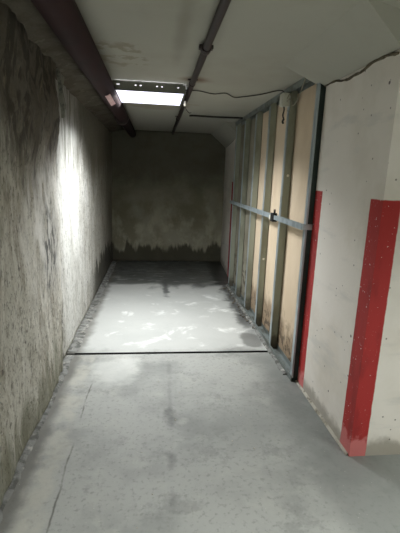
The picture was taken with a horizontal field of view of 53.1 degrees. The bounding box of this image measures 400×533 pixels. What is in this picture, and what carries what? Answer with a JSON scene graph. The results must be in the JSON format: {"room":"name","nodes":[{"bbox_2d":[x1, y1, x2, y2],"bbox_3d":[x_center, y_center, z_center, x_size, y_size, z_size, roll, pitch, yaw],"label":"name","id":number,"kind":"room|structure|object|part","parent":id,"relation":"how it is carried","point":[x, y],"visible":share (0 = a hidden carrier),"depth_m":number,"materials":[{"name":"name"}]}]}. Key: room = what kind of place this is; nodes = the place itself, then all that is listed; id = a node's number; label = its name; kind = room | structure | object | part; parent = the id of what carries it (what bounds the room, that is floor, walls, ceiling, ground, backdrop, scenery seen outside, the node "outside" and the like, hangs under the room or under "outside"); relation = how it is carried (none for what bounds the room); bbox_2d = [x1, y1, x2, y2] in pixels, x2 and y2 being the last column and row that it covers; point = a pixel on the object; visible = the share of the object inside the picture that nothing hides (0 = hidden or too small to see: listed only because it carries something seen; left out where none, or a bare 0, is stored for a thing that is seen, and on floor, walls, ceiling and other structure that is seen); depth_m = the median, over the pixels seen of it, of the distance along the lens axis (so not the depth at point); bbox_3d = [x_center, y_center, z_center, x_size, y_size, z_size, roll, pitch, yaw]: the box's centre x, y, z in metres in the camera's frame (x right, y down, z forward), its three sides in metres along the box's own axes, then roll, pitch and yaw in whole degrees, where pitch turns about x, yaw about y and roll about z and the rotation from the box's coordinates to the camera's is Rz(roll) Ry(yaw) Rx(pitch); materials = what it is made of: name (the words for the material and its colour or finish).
{"room":"underground parking garage","nodes":[
{"label":"underground parking garage","id":0,"kind":"room"},
{"bbox_2d":[0,2,62,506],"bbox_3d":[-0.764,0.470,-0.441,0.362,2.220,7.105,1,13,-7],"label":"wall","id":1,"kind":"structure","parent":0,"point":[31,295],"depth_m":2.14,"materials":[{"name":"concrete"}]},
{"bbox_2d":[0,355,73,522],"bbox_3d":[-0.912,1.072,1.896,0.066,0.016,3.000,1,13,-7],"label":"trim","id":2,"kind":"structure","parent":1,"relation":"attached to","point":[34,437],"depth_m":2.24,"materials":[{"name":"grey concrete"}]},
{"bbox_2d":[56,68,65,117],"bbox_3d":[-0.972,-1.209,2.811,0.050,0.320,0.146,1,13,-7],"label":"wall patch","id":3,"kind":"object","parent":1,"relation":"attached to","point":[60,78],"visible":0.97,"depth_m":2.78,"materials":[{"name":"grey concrete"}]},
{"bbox_2d":[0,0,123,131],"bbox_3d":[-0.784,-1.008,1.281,0.314,0.090,11.100,1,13,-7],"label":"trim","id":4,"kind":"structure","parent":1,"relation":"attached to","point":[39,32],"depth_m":2.60,"materials":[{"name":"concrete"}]},
{"bbox_2d":[55,79,112,359],"bbox_3d":[-1.396,-0.731,4.820,0.262,2.220,4.170,1,13,-7],"label":"wall","id":5,"kind":"structure","parent":0,"point":[84,152],"depth_m":4.01,"materials":[{"name":"concrete"}]},
{"bbox_2d":[68,261,116,351],"bbox_3d":[-1.285,0.315,5.226,0.129,0.011,3.730,1,13,-7],"label":"trim","id":6,"kind":"structure","parent":5,"relation":"attached to","point":[80,334],"depth_m":4.33,"materials":[{"name":"grey concrete"}]},
{"bbox_2d":[111,129,225,261],"bbox_3d":[-0.500,-1.207,7.091,2.200,2.220,0.312,1,13,-7],"label":"wall","id":7,"kind":"structure","parent":0,"point":[168,189],"depth_m":6.94,"materials":[{"name":"concrete"}]},
{"bbox_2d":[0,261,399,532],"bbox_3d":[1.248,1.177,2.163,5.000,0.150,11.400,1,13,-7],"label":"floor","id":8,"kind":"structure","parent":0,"point":[86,470],"depth_m":2.33,"materials":[{"name":"concrete"}]},
{"bbox_2d":[75,351,267,354],"bbox_3d":[-0.216,0.774,3.488,1.705,0.052,0.034,1,13,-7],"label":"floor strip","id":9,"kind":"object","parent":8,"relation":"on","point":[192,351],"visible":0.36,"depth_m":3.48,"materials":[{"name":"metal"}]},
{"bbox_2d":[227,77,325,380],"bbox_3d":[0.601,-0.524,4.223,0.129,2.218,2.926,1,13,-7],"label":"door","id":10,"kind":"structure","parent":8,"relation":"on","point":[276,163],"depth_m":3.58,"materials":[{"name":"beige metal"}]},
{"bbox_3d":[0.571,-0.583,4.152,0.028,0.038,2.780,1,13,-7],"label":"cross rail","id":11,"kind":"part","parent":10,"relation":"part of","materials":[{"name":"metal"}]},
{"bbox_2d":[279,78,305,123],"bbox_3d":[0.684,-1.232,3.019,0.065,0.271,0.392,1,13,-7],"label":"junction box","id":12,"kind":"object","parent":10,"relation":"attached to","point":[284,101],"visible":1,"depth_m":3.13,"materials":[{"name":"plastic"}]},
{"bbox_3d":[0.639,-1.315,3.162,0.005,0.086,0.060,1,13,-7],"label":"lid","id":13,"kind":"part","parent":12,"relation":"part of","materials":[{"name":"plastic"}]},
{"bbox_2d":[220,123,240,275],"bbox_3d":[1.825,-1.014,6.614,2.885,2.220,1.830,1,13,-7],"label":"wall","id":14,"kind":"structure","parent":0,"point":[230,150],"depth_m":6.46,"materials":[{"name":"paint"}]},
{"bbox_2d":[211,122,235,147],"bbox_3d":[0.440,-1.929,6.120,0.370,0.320,1.580,1,13,-7],"label":"trim","id":15,"kind":"structure","parent":14,"relation":"attached to","point":[225,134],"depth_m":5.95,"materials":[{"name":"grey concrete"}]},
{"bbox_2d":[226,285,286,374],"bbox_3d":[0.531,0.553,4.442,0.057,0.018,2.650,1,13,-7],"label":"trim","id":16,"kind":"structure","parent":14,"relation":"attached to","point":[262,340],"depth_m":3.85,"materials":[{"name":"grey concrete"}]},
{"bbox_2d":[75,0,399,133],"bbox_3d":[1.444,-1.136,1.554,5.200,0.200,11.600,1,13,-7],"label":"ceiling","id":17,"kind":"structure","parent":0,"point":[158,41],"depth_m":2.25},
{"bbox_2d":[31,0,135,137],"bbox_3d":[-0.535,-0.971,1.341,0.161,0.170,10.946,1,13,-7],"label":"ceiling pipe","id":18,"kind":"object","parent":17,"relation":"hanging from","point":[65,19],"visible":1,"depth_m":1.91,"materials":[{"name":"brown metal"}]},
{"bbox_2d":[112,80,185,105],"bbox_3d":[-0.444,-1.489,3.454,0.595,0.075,0.590,1,13,-7],"label":"ceiling light","id":19,"kind":"object","parent":17,"relation":"attached to","point":[136,92],"visible":0.92,"depth_m":3.24,"materials":[{"name":"white plastic"}]},
{"bbox_3d":[-0.444,-1.522,3.457,0.555,0.011,0.570,1,13,-7],"label":"plate","id":20,"kind":"part","parent":19,"relation":"part of","materials":[{"name":"grey metal"}]},
{"bbox_3d":[-0.412,-1.420,3.171,0.595,0.058,0.004,1,13,-7],"label":"panel","id":21,"kind":"part","parent":19,"relation":"part of","materials":[{"name":"grey metal"}]},
{"bbox_2d":[116,90,182,105],"bbox_3d":[-0.445,-1.458,3.461,0.571,0.005,0.570,1,13,-7],"label":"diffuser","id":22,"kind":"object","parent":19,"relation":"attached to","point":[153,97],"depth_m":3.41,"materials":[{"name":"white plastic"}]},
{"bbox_2d":[171,0,230,134],"bbox_3d":[0.126,-1.016,1.397,0.082,0.058,10.930,1,13,-7],"label":"conduit pipe","id":23,"kind":"object","parent":17,"relation":"attached to","point":[206,47],"visible":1,"depth_m":2.18,"materials":[{"name":"metal"}]},
{"bbox_2d":[189,115,242,118],"bbox_3d":[0.192,-1.788,4.794,0.646,0.026,0.060,1,13,-7],"label":"rod","id":24,"kind":"object","parent":17,"relation":"attached to","point":[189,115],"visible":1,"depth_m":4.80,"materials":[{"name":"black metal"}]},
{"bbox_2d":[185,90,284,97],"bbox_3d":[0.319,-1.467,3.439,0.837,0.050,0.365,5,13,13],"label":"cable","id":25,"kind":"object","parent":17,"relation":"attached to","point":[185,90],"visible":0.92,"depth_m":3.46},
{"bbox_2d":[297,49,399,456],"bbox_3d":[2.271,-0.093,2.576,2.902,2.220,0.840,1,13,-7],"label":"wall","id":26,"kind":"structure","parent":0,"point":[349,369],"depth_m":2.21,"materials":[{"name":"paint"}]},
{"bbox_2d":[295,380,347,454],"bbox_3d":[0.787,0.960,2.681,0.037,0.014,0.880,1,13,-7],"label":"trim","id":27,"kind":"structure","parent":26,"relation":"attached to","point":[296,381],"depth_m":2.57,"materials":[{"name":"grey concrete"}]},
{"bbox_2d":[285,0,399,85],"bbox_3d":[0.783,-1.075,2.136,0.380,0.220,1.045,1,13,-7],"label":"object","id":28,"kind":"structure","parent":26,"relation":"attached to","point":[369,31],"depth_m":1.95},
{"bbox_2d":[324,52,399,86],"bbox_3d":[0.858,-1.075,2.232,0.017,0.047,0.857,1,13,-7],"label":"cable","id":29,"kind":"object","parent":26,"relation":"attached to","point":[392,53],"depth_m":2.10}
]}

